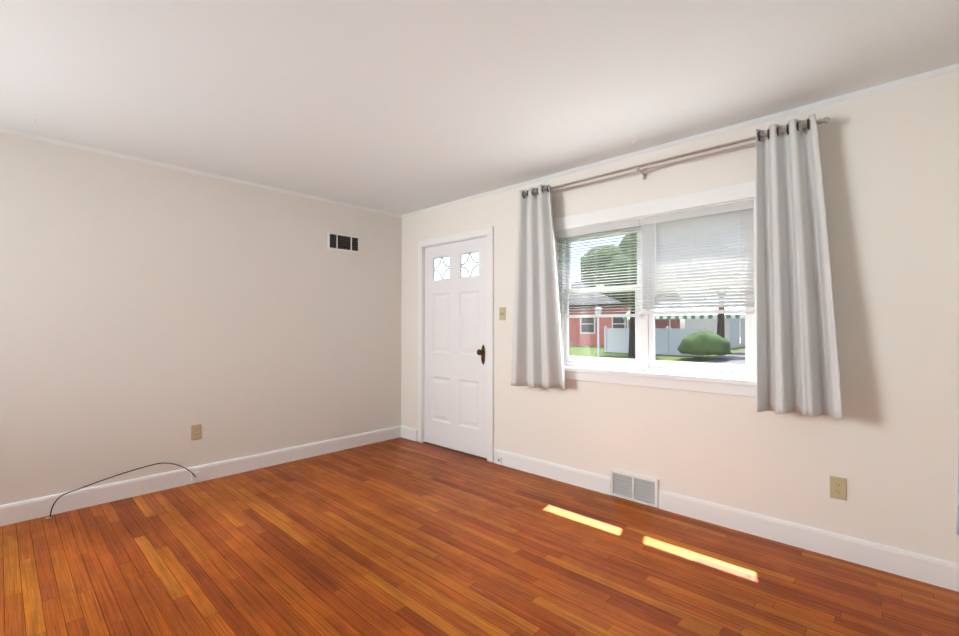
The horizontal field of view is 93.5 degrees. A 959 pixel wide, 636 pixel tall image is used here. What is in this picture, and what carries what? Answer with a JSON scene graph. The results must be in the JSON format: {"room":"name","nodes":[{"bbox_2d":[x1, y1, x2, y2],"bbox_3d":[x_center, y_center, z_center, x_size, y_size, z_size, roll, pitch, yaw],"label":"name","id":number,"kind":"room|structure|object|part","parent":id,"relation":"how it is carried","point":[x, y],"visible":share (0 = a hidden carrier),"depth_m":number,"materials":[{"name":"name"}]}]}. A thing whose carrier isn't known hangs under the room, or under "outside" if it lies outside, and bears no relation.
{"room":"empty living room","nodes":[
{"label":"empty living room","id":0,"kind":"room"},
{"bbox_2d":[0,132,401,504],"bbox_3d":[-2.714,0.057,3.160,0.200,2.440,5.600,-1,-1,43],"label":"wall","id":1,"kind":"structure","parent":0,"point":[150,314],"depth_m":3.42,"materials":[{"name":"white paint"}]},
{"bbox_2d":[191,424,201,439],"bbox_3d":[-2.214,0.893,3.528,0.008,0.115,0.070,-1,-1,43],"label":"outlet","id":2,"kind":"object","parent":1,"relation":"attached to","point":[196,431],"visible":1,"depth_m":3.52,"materials":[{"name":"beige plastic"}]},
{"bbox_2d":[0,127,399,217],"bbox_3d":[-2.633,-1.152,3.104,0.022,0.024,5.200,-1,-1,43],"label":"trim","id":3,"kind":"structure","parent":1,"relation":"attached to","point":[8,131],"depth_m":3.42,"materials":[{"name":"white paint"}]},
{"bbox_2d":[0,425,403,525],"bbox_3d":[-2.635,1.214,3.068,0.016,0.125,5.200,-1,-1,43],"label":"baseboard","id":4,"kind":"structure","parent":1,"relation":"attached to","point":[11,513],"depth_m":3.40,"materials":[{"name":"white wood"}]},
{"bbox_2d":[191,471,198,480],"bbox_3d":[-2.208,1.230,3.503,0.012,0.063,0.050,-1,-1,43],"label":"wall plate","id":5,"kind":"object","parent":4,"relation":"attached to","point":[193,477],"visible":0.92,"depth_m":3.50,"materials":[{"name":"white plastic"}]},
{"bbox_2d":[327,231,359,252],"bbox_3d":[-1.345,-0.748,4.481,0.012,0.170,0.350,-1,-1,43],"label":"air vent","id":6,"kind":"object","parent":1,"relation":"in","point":[343,242],"visible":1,"depth_m":4.47,"materials":[{"name":"white metal"}]},
{"bbox_2d":[0,437,958,635],"bbox_3d":[-1.079,1.312,1.609,4.680,0.120,5.600,-1,-1,43],"label":"floor","id":7,"kind":"structure","parent":0,"point":[400,536],"depth_m":2.28,"materials":[{"name":"brown wood"}]},
{"bbox_2d":[45,463,195,518],"bbox_3d":[-2.467,1.168,3.167,0.020,0.218,0.854,-1,-1,40],"label":"cord","id":8,"kind":"object","parent":7,"relation":"on","point":[111,477],"visible":1,"depth_m":3.09,"materials":[{"name":"rubber"},{"name":"plastic"}]},
{"bbox_2d":[423,441,486,459],"bbox_3d":[-0.188,1.294,4.475,0.909,0.010,0.198,-1,-1,43],"label":"threshold","id":9,"kind":"object","parent":7,"relation":"on","point":[455,450],"visible":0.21,"depth_m":4.38,"materials":[{"name":"brown wood"}]},
{"bbox_2d":[0,0,958,214],"bbox_3d":[-1.079,-1.247,1.650,4.680,0.120,5.600,-1,-1,43],"label":"ceiling","id":10,"kind":"structure","parent":0,"point":[400,107],"depth_m":2.20,"materials":[{"name":"white paint"}]},
{"bbox_2d":[401,70,958,562],"bbox_3d":[0.766,0.065,3.600,4.280,2.440,0.200,-1,-1,43],"label":"wall","id":11,"kind":"structure","parent":0,"point":[887,446],"depth_m":2.39,"materials":[{"name":"white paint"}]},
{"bbox_2d":[424,237,486,457],"bbox_3d":[-0.257,0.271,4.420,0.900,2.030,0.115,-1,-1,43],"label":"door","id":12,"kind":"structure","parent":11,"relation":"in","point":[455,397],"depth_m":4.40,"materials":[{"name":"white wood"}]},
{"bbox_2d":[434,252,478,279],"bbox_3d":[-0.237,-0.506,4.454,0.648,0.233,0.008,-1,-1,43],"label":"window grille","id":13,"kind":"object","parent":12,"relation":"attached to","point":[462,264],"depth_m":4.39,"materials":[{"name":"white metal"}]},
{"bbox_3d":[-0.234,-0.506,4.458,0.642,0.227,0.004,-1,-1,43],"label":"glass","id":14,"kind":"part","parent":12,"relation":"part of","materials":[{"name":"glass"}]},
{"bbox_3d":[0.011,0.338,4.137,0.056,0.190,0.070,-1,-1,43],"label":"knob","id":15,"kind":"part","parent":12,"relation":"part of","materials":[{"name":"brown metal"}]},
{"bbox_2d":[417,226,493,461],"bbox_3d":[-0.195,0.239,4.485,1.057,2.119,0.218,-1,-1,43],"label":"door frame","id":16,"kind":"structure","parent":11,"relation":"attached to","point":[488,232],"depth_m":4.22,"materials":[{"name":"white wood"}]},
{"bbox_2d":[499,307,505,319],"bbox_3d":[0.199,-0.037,3.985,0.070,0.115,0.016,-1,-1,43],"label":"switch plate","id":17,"kind":"object","parent":11,"relation":"attached to","point":[502,313],"visible":1,"depth_m":3.98,"materials":[{"name":"beige plastic"}]},
{"bbox_2d":[494,449,609,494],"bbox_3d":[0.541,1.223,3.644,1.115,0.125,0.016,-1,-1,43],"label":"baseboard","id":18,"kind":"structure","parent":11,"relation":"attached to","point":[577,477],"depth_m":3.57,"materials":[{"name":"white wood"}]},
{"bbox_2d":[497,456,501,463],"bbox_3d":[0.175,1.246,3.962,0.045,0.054,0.020,-1,-1,43],"label":"outlet","id":19,"kind":"object","parent":18,"relation":"attached to","point":[499,459],"visible":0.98,"depth_m":3.95,"materials":[{"name":"white plastic"}]},
{"bbox_2d":[610,469,658,507],"bbox_3d":[1.074,1.181,3.142,0.340,0.184,0.020,-1,-1,43],"label":"air vent","id":20,"kind":"object","parent":11,"relation":"in","point":[635,488],"visible":1,"depth_m":3.13,"materials":[{"name":"white metal"}]},
{"bbox_2d":[553,180,756,396],"bbox_3d":[1.154,-0.165,3.184,1.610,1.275,0.202,-1,-1,43],"label":"window","id":21,"kind":"structure","parent":11,"relation":"in","point":[735,193],"depth_m":3.13,"materials":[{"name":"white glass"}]},
{"bbox_2d":[555,219,640,317],"bbox_3d":[0.878,-0.347,3.402,0.694,0.687,0.046,-1,-1,43],"label":"window blind","id":22,"kind":"object","parent":21,"relation":"attached to","point":[622,225],"visible":0.85,"depth_m":3.37,"materials":[{"name":"white plastic"}]},
{"bbox_3d":[1.189,-0.160,3.221,1.396,1.069,0.100,-1,-1,43],"label":"vinyl window frame","id":23,"kind":"part","parent":21,"relation":"part of","materials":[{"name":"white plastic"}]},
{"bbox_2d":[640,200,754,314],"bbox_3d":[1.387,-0.362,2.925,0.694,0.672,0.046,-1,-1,43],"label":"window blind","id":24,"kind":"object","parent":21,"relation":"attached to","point":[730,219],"visible":0.85,"depth_m":2.90,"materials":[{"name":"white plastic"}]},
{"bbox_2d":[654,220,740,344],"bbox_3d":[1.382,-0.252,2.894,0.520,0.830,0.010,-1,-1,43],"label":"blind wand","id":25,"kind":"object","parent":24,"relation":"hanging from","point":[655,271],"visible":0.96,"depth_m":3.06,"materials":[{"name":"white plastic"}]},
{"bbox_2d":[523,117,829,197],"bbox_3d":[1.111,-0.999,3.067,2.027,0.080,0.132,-1,-1,43],"label":"curtain rod","id":26,"kind":"object","parent":11,"relation":"attached to","point":[801,127],"visible":0.75,"depth_m":2.92,"materials":[{"name":"silver metal"}]},
{"bbox_2d":[511,183,565,389],"bbox_3d":[0.469,-0.246,3.584,0.477,1.610,0.130,-1,-1,43],"label":"curtain","id":27,"kind":"object","parent":26,"relation":"hanging from","point":[537,355],"visible":1,"depth_m":3.60,"materials":[{"name":"white fabric"}]},
{"bbox_2d":[522,185,550,197],"bbox_3d":[0.455,-1.010,3.614,0.250,0.057,0.057,-1,-1,43],"label":"grommet","id":28,"kind":"object","parent":27,"relation":"attached to","point":[536,190],"visible":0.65,"depth_m":3.60,"materials":[{"name":"grey metal"}]},
{"bbox_2d":[756,113,842,418],"bbox_3d":[1.702,-0.273,2.405,0.134,1.595,0.386,1,-1,-38],"label":"curtain","id":29,"kind":"object","parent":26,"relation":"hanging from","point":[797,367],"visible":1,"depth_m":2.43,"materials":[{"name":"white fabric"}]},
{"bbox_2d":[758,119,808,140],"bbox_3d":[1.669,-1.029,2.478,0.233,0.057,0.057,-1,-1,43],"label":"grommet","id":30,"kind":"object","parent":29,"relation":"attached to","point":[759,132],"visible":0.73,"depth_m":2.46,"materials":[{"name":"grey metal"}]},
{"bbox_2d":[400,64,955,217],"bbox_3d":[0.683,-1.145,3.545,4.200,0.024,0.022,-1,-1,43],"label":"trim","id":31,"kind":"structure","parent":11,"relation":"attached to","point":[912,79],"depth_m":2.75,"materials":[{"name":"white paint"}]},
{"bbox_2d":[658,489,958,591],"bbox_3d":[1.722,1.205,2.538,1.420,0.125,0.016,-1,-1,43],"label":"baseboard","id":32,"kind":"structure","parent":11,"relation":"attached to","point":[920,567],"depth_m":2.42,"materials":[{"name":"white wood"}]},
{"bbox_2d":[830,476,846,500],"bbox_3d":[1.897,0.900,2.385,0.070,0.115,0.008,-1,-1,43],"label":"outlet","id":33,"kind":"object","parent":11,"relation":"attached to","point":[838,487],"visible":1,"depth_m":2.38,"materials":[{"name":"beige plastic"}]},
{"bbox_2d":[623,300,744,327],"bbox_3d":[13.224,0.483,26.318,9.200,3.057,2.200,-1,-1,43],"label":"striped awning","id":34,"kind":"object","parent":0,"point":[694,316],"depth_m":26.16,"materials":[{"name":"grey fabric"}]},
{"bbox_3d":[0.556,0.008,0.098,0.200,2.440,5.600,-1,-1,43],"label":"wall","id":35,"kind":"structure","parent":0,"visible":0},
{"bbox_2d":[956,435,958,534],"bbox_3d":[1.198,-0.144,1.009,0.103,1.899,1.896,-1,-1,43],"label":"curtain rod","id":36,"kind":"object","parent":35,"relation":"attached to","point":[957,523],"visible":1,"depth_m":1.60,"materials":[{"name":"silver metal"}]},
{"label":"outside","id":37,"kind":"structure","parent":0,"visible":0},
{"bbox_2d":[569,345,744,362],"bbox_3d":[9.261,2.302,23.081,110.000,1.000,70.700,-1,-1,43],"label":"ground","id":38,"kind":"structure","parent":37,"point":[579,352],"depth_m":24.70,"materials":[{"name":"green plant"}]},
{"bbox_2d":[594,307,601,356],"bbox_3d":[4.096,0.949,15.539,0.320,2.660,0.320,-1,-1,43],"label":"lamp post","id":39,"kind":"object","parent":38,"relation":"on","point":[599,309],"depth_m":15.51,"materials":[{"name":"grey metal"}]},
{"bbox_2d":[569,282,679,345],"bbox_3d":[9.767,-0.494,36.834,10.800,5.200,8.800,-1,-1,43],"label":"house","id":40,"kind":"structure","parent":38,"relation":"on","point":[593,328],"depth_m":33.08,"materials":[{"name":"brick"}]},
{"bbox_2d":[580,233,696,357],"bbox_3d":[8.140,-1.434,23.237,5.651,7.069,6.041,-1,-1,43],"label":"tree","id":41,"kind":"object","parent":38,"relation":"on","point":[631,344],"depth_m":22.03,"materials":[{"name":"green plant"}]},
{"bbox_3d":[8.140,-2.645,23.257,5.651,4.647,6.041,-1,-1,43],"label":"tree crown","id":42,"kind":"part","parent":41,"relation":"part of","materials":[{"name":"green plant"}]},
{"bbox_2d":[604,326,704,355],"bbox_3d":[9.425,1.225,24.795,5.570,1.570,0.170,-1,-1,43],"label":"fence","id":43,"kind":"object","parent":38,"relation":"on","point":[660,331],"depth_m":24.47,"materials":[{"name":"grey"}]},
{"bbox_2d":[677,231,719,280],"bbox_3d":[19.088,-3.275,43.531,7.957,11.027,7.382,-1,-1,43],"label":"tree","id":44,"kind":"object","parent":38,"relation":"on","point":[696,260],"depth_m":40.89,"materials":[{"name":"green plant"}]},
{"bbox_2d":[677,330,731,354],"bbox_3d":[10.745,1.167,21.651,2.291,1.165,2.044,-1,-1,43],"label":"round bush","id":45,"kind":"object","parent":38,"relation":"on","point":[719,344],"depth_m":20.96,"materials":[{"name":"green plant"}]},
{"bbox_2d":[685,318,744,348],"bbox_3d":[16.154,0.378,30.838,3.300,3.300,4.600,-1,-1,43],"label":"fence","id":46,"kind":"object","parent":38,"relation":"on","point":[733,323],"depth_m":29.46,"materials":[{"name":"grey plastic"}]},
{"bbox_2d":[701,248,744,337],"bbox_3d":[12.858,-0.891,24.091,2.379,5.778,2.785,-1,-1,43],"label":"tree","id":47,"kind":"object","parent":38,"relation":"on","point":[720,319],"depth_m":23.72,"materials":[{"name":"green plant"}]},
{"bbox_3d":[12.858,-2.600,24.119,2.379,2.360,2.785,-1,-1,43],"label":"tree crown","id":48,"kind":"part","parent":47,"relation":"part of","materials":[{"name":"green plant"}]},
{"bbox_2d":[703,350,745,364],"bbox_3d":[7.962,2.194,21.695,110.000,0.772,26.500,-1,-1,43],"label":"street","id":49,"kind":"structure","parent":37,"point":[742,359],"depth_m":21.13,"materials":[{"name":"grey asphalt"}]}
]}

